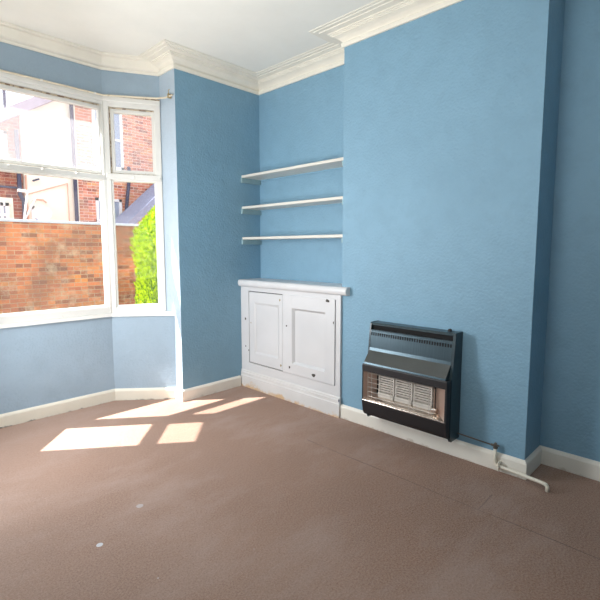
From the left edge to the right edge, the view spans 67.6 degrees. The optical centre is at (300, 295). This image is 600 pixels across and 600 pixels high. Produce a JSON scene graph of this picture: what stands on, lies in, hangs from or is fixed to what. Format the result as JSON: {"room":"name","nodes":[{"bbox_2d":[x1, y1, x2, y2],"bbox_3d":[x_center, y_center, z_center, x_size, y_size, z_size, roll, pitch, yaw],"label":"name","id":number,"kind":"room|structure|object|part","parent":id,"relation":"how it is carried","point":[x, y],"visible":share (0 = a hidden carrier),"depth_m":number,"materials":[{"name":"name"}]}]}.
{"room":"living room","nodes":[
{"label":"living room","id":0,"kind":"room"},
{"bbox_2d":[0,42,114,413],"bbox_3d":[-1.811,-0.439,3.183,0.110,2.619,0.838,6,8,44],"label":"wall","id":1,"kind":"structure","parent":0,"point":[41,364],"depth_m":3.19,"materials":[{"name":"blue paint"}]},
{"bbox_2d":[0,71,110,324],"bbox_3d":[-1.787,-0.645,3.138,0.106,1.637,0.838,6,8,44],"label":"window","id":2,"kind":"structure","parent":1,"relation":"in","point":[8,82],"depth_m":3.17,"materials":[{"name":"paint"}]},
{"bbox_3d":[-1.762,-1.433,3.032,0.026,0.036,0.838,6,8,44],"label":"head moulding","id":3,"kind":"part","parent":2,"relation":"part of","materials":[{"name":"paint"}]},
{"bbox_2d":[0,20,158,75],"bbox_3d":[-1.613,-1.677,2.906,0.381,0.100,1.502,6,8,44],"label":"crown molding","id":4,"kind":"structure","parent":1,"relation":"attached to","point":[12,34],"depth_m":3.14,"materials":[{"name":"white paint"}]},
{"bbox_2d":[0,311,174,328],"bbox_3d":[-1.641,0.192,3.127,0.461,0.025,1.500,6,8,44],"label":"window sill","id":5,"kind":"structure","parent":1,"relation":"attached to","point":[152,313],"depth_m":3.37,"materials":[{"name":"white paint"}]},
{"bbox_2d":[0,375,240,427],"bbox_3d":[-1.397,0.814,3.351,0.429,0.092,2.070,6,8,44],"label":"baseboard","id":6,"kind":"structure","parent":1,"relation":"attached to","point":[8,419],"depth_m":3.54,"materials":[{"name":"white wood"}]},
{"bbox_2d":[101,70,176,388],"bbox_3d":[-1.280,-0.475,3.531,0.556,2.619,0.143,0,6,-5],"label":"wall","id":7,"kind":"structure","parent":0,"point":[144,350],"depth_m":3.55,"materials":[{"name":"blue paint"}]},
{"bbox_2d":[0,69,172,312],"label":"window","id":8,"kind":"structure","parent":7,"relation":"in","point":[111,105],"depth_m":3.45,"materials":[{"name":"paint"}]},
{"bbox_3d":[-1.595,-1.457,2.927,0.409,0.067,1.480,6,8,44],"label":"curtain rail","id":9,"kind":"part","parent":8,"relation":"part of","materials":[{"name":"white metal"}]},
{"bbox_3d":[-1.280,-1.470,3.392,0.411,0.036,0.026,-2,6,-18],"label":"head moulding","id":10,"kind":"part","parent":8,"relation":"part of","materials":[{"name":"paint"}]},
{"bbox_2d":[0,0,375,72],"bbox_3d":[-0.248,-1.571,0.908,5.503,0.100,4.900,6,8,44],"label":"ceiling","id":11,"kind":"structure","parent":0,"point":[256,36],"depth_m":2.81,"materials":[{"name":"white paint"}]},
{"bbox_2d":[159,68,260,389],"bbox_3d":[-0.645,-0.515,3.911,0.285,2.619,1.110,6,8,44],"label":"wall","id":12,"kind":"structure","parent":0,"point":[210,129],"depth_m":3.60,"materials":[{"name":"blue paint"}]},
{"bbox_2d":[0,385,599,599],"bbox_3d":[-0.284,1.113,1.291,5.300,0.080,4.600,6,8,44],"label":"floor","id":13,"kind":"structure","parent":0,"point":[241,492],"depth_m":2.06,"materials":[{"name":"brown carpet"}]},
{"bbox_2d":[238,278,349,417],"bbox_3d":[-0.026,0.364,3.584,1.179,0.938,0.260,6,8,44],"label":"base cabinet","id":14,"kind":"object","parent":13,"relation":"on","point":[291,330],"visible":0.99,"depth_m":3.47,"materials":[{"name":"paint"}]},
{"bbox_3d":[-0.284,0.286,3.703,0.411,0.608,0.020,6,8,44],"label":"door","id":15,"kind":"part","parent":14,"relation":"part of","materials":[{"name":"paint"}]},
{"bbox_3d":[-0.279,0.288,3.689,0.298,0.432,0.006,6,8,44],"label":"panel moulding","id":16,"kind":"part","parent":14,"relation":"part of","materials":[{"name":"paint"}]},
{"bbox_3d":[-0.275,0.288,3.693,0.302,0.436,0.004,6,8,44],"label":"panel","id":17,"kind":"part","parent":14,"relation":"part of","materials":[{"name":"paint"}]},
{"bbox_3d":[0.061,0.330,3.360,0.340,0.437,0.019,6,8,44],"label":"panel moulding","id":18,"kind":"part","parent":14,"relation":"part of","materials":[{"name":"paint"}]},
{"bbox_3d":[0.070,0.329,3.369,0.344,0.441,0.004,6,8,44],"label":"panel","id":19,"kind":"part","parent":14,"relation":"part of","materials":[{"name":"paint"}]},
{"bbox_3d":[0.067,0.321,3.353,0.504,0.620,0.020,6,8,44],"label":"door","id":20,"kind":"part","parent":14,"relation":"part of","materials":[{"name":"paint"}]},
{"bbox_2d":[259,65,343,283],"bbox_3d":[0.126,-0.493,3.704,1.110,2.619,0.250,6,8,44],"label":"wall","id":21,"kind":"structure","parent":0,"point":[301,122],"depth_m":3.58,"materials":[{"name":"blue paint"}]},
{"bbox_2d":[241,157,342,184],"bbox_3d":[-0.036,-0.951,3.489,1.110,0.062,0.214,6,8,44],"label":"shelf","id":22,"kind":"object","parent":21,"relation":"attached to","point":[332,164],"visible":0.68,"depth_m":3.48,"materials":[{"name":"paint"}]},
{"bbox_2d":[241,196,342,214],"bbox_3d":[-0.036,-0.693,3.516,1.110,0.062,0.214,6,8,44],"label":"shelf","id":23,"kind":"object","parent":21,"relation":"attached to","point":[255,209],"visible":0.7,"depth_m":3.51,"materials":[{"name":"paint"}]},
{"bbox_2d":[241,234,342,244],"bbox_3d":[-0.036,-0.435,3.542,1.110,0.062,0.214,6,8,44],"label":"shelf","id":24,"kind":"object","parent":21,"relation":"attached to","point":[245,240],"visible":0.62,"depth_m":3.54,"materials":[{"name":"paint"}]},
{"bbox_2d":[341,0,564,459],"bbox_3d":[0.892,-0.401,2.816,1.234,2.619,0.461,6,8,44],"label":"wall","id":25,"kind":"structure","parent":0,"point":[451,113],"depth_m":2.48,"materials":[{"name":"blue paint"}]},
{"bbox_2d":[138,0,462,94],"bbox_3d":[0.917,-1.581,1.981,4.923,0.100,1.026,6,8,44],"label":"crown molding","id":26,"kind":"structure","parent":25,"relation":"attached to","point":[377,17],"depth_m":3.23,"materials":[{"name":"white paint"}]},
{"bbox_2d":[362,320,462,441],"bbox_3d":[0.652,0.493,2.700,0.574,0.634,0.170,6,8,44],"label":"heater","id":27,"kind":"object","parent":25,"relation":"attached to","point":[411,374],"visible":1,"depth_m":2.63,"materials":[{"name":"black metal"}]},
{"bbox_3d":[0.469,0.478,2.915,0.010,0.620,0.118,6,8,44],"label":"panel","id":28,"kind":"part","parent":27,"relation":"part of","materials":[{"name":"black metal"}]},
{"bbox_3d":[0.646,0.345,2.683,0.548,0.214,0.143,6,8,44],"label":"casing","id":29,"kind":"part","parent":27,"relation":"part of","materials":[{"name":"black metal"}]},
{"bbox_2d":[371,325,452,347],"bbox_3d":[0.677,0.238,2.704,0.548,0.066,0.092,6,8,44],"label":"vent","id":30,"kind":"object","parent":27,"relation":"attached to","point":[427,337],"depth_m":2.66,"materials":[{"name":"black metal"}]},
{"bbox_3d":[0.762,0.598,2.541,0.032,0.143,0.040,6,8,44],"label":"pilot burner","id":31,"kind":"part","parent":27,"relation":"part of","materials":[{"name":"silver metal"}]},
{"bbox_3d":[0.871,0.518,2.526,0.016,0.620,0.118,6,8,44],"label":"panel","id":32,"kind":"part","parent":27,"relation":"part of","materials":[{"name":"black metal"}]},
{"bbox_2d":[457,432,548,492],"bbox_3d":[1.060,0.878,2.415,0.036,0.160,0.534,-5,8,-41],"label":"gas pipe","id":33,"kind":"object","parent":27,"relation":"attached to","point":[498,465],"visible":0.94,"depth_m":2.39,"materials":[{"name":"white metal"}]},
{"bbox_2d":[340,404,599,481],"bbox_3d":[1.659,0.945,2.048,3.590,0.098,0.268,6,8,44],"label":"baseboard","id":34,"kind":"structure","parent":25,"relation":"attached to","point":[585,467],"depth_m":2.50,"materials":[{"name":"paint"}]},
{"bbox_2d":[540,0,599,461],"bbox_3d":[2.282,-0.283,1.675,2.356,2.619,0.250,6,8,44],"label":"wall","id":35,"kind":"structure","parent":0,"point":[570,417],"depth_m":2.33,"materials":[{"name":"blue paint"}]},
{"label":"outside","id":36,"kind":"structure","parent":0,"visible":0},
{"bbox_3d":[-10.635,0.203,15.529,29.380,0.100,30.000,6,8,44],"label":"ground","id":37,"kind":"structure","parent":36,"visible":0},
{"bbox_2d":[33,205,51,219],"bbox_3d":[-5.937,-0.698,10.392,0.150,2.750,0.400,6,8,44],"label":"satellite dish","id":38,"kind":"object","parent":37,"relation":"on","point":[41,212],"visible":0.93,"depth_m":10.25,"materials":[{"name":"white metal"}]},
{"bbox_2d":[0,218,145,313],"bbox_3d":[-3.611,-0.253,8.611,0.280,2.230,16.000,6,8,44],"label":"wall","id":39,"kind":"structure","parent":37,"relation":"on","point":[45,264],"depth_m":7.79,"materials":[{"name":"brick"}]},
{"bbox_2d":[0,90,152,222],"bbox_3d":[-7.484,-3.280,12.787,5.400,7.393,13.000,6,8,44],"label":"house","id":40,"kind":"structure","parent":37,"relation":"on","point":[34,129],"depth_m":10.96,"materials":[{"name":"paint"}]},
{"bbox_3d":[-6.820,-3.301,10.047,0.010,0.760,0.380,6,8,44],"label":"pane","id":41,"kind":"part","parent":40,"relation":"part of","materials":[{"name":"white glass"}]},
{"bbox_2d":[17,189,36,218],"bbox_3d":[-5.915,-0.769,9.766,0.060,3.021,0.444,6,8,44],"label":"drainpipe","id":42,"kind":"object","parent":40,"relation":"attached to","point":[25,216],"visible":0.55,"depth_m":9.63,"materials":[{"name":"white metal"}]},
{"bbox_3d":[-5.936,-2.229,9.594,0.060,0.080,0.216,6,8,44],"label":"cross arm","id":43,"kind":"part","parent":42,"relation":"part of","materials":[{"name":"white plastic"}]},
{"bbox_3d":[-5.048,-4.090,11.738,0.010,1.480,0.740,6,8,44],"label":"pane","id":44,"kind":"part","parent":40,"relation":"part of","materials":[{"name":"white glass"}]},
{"bbox_3d":[-5.083,-1.972,11.921,0.010,1.130,0.640,6,8,44],"label":"pane","id":45,"kind":"part","parent":40,"relation":"part of","materials":[{"name":"white glass"}]},
{"bbox_2d":[115,184,154,223],"bbox_3d":[-3.731,-1.839,12.085,1.040,4.670,2.580,6,8,44],"label":"lean to","id":46,"kind":"object","parent":37,"relation":"on","point":[138,209],"visible":0.04,"depth_m":11.35,"materials":[{"name":"brick"}]},
{"bbox_2d":[129,205,157,303],"bbox_3d":[-2.254,-0.296,7.447,1.093,2.557,1.072,6,8,44],"label":"conifer","id":47,"kind":"object","parent":37,"relation":"on","point":[146,287],"visible":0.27,"depth_m":7.12,"materials":[{"name":"green plant"}]}
]}

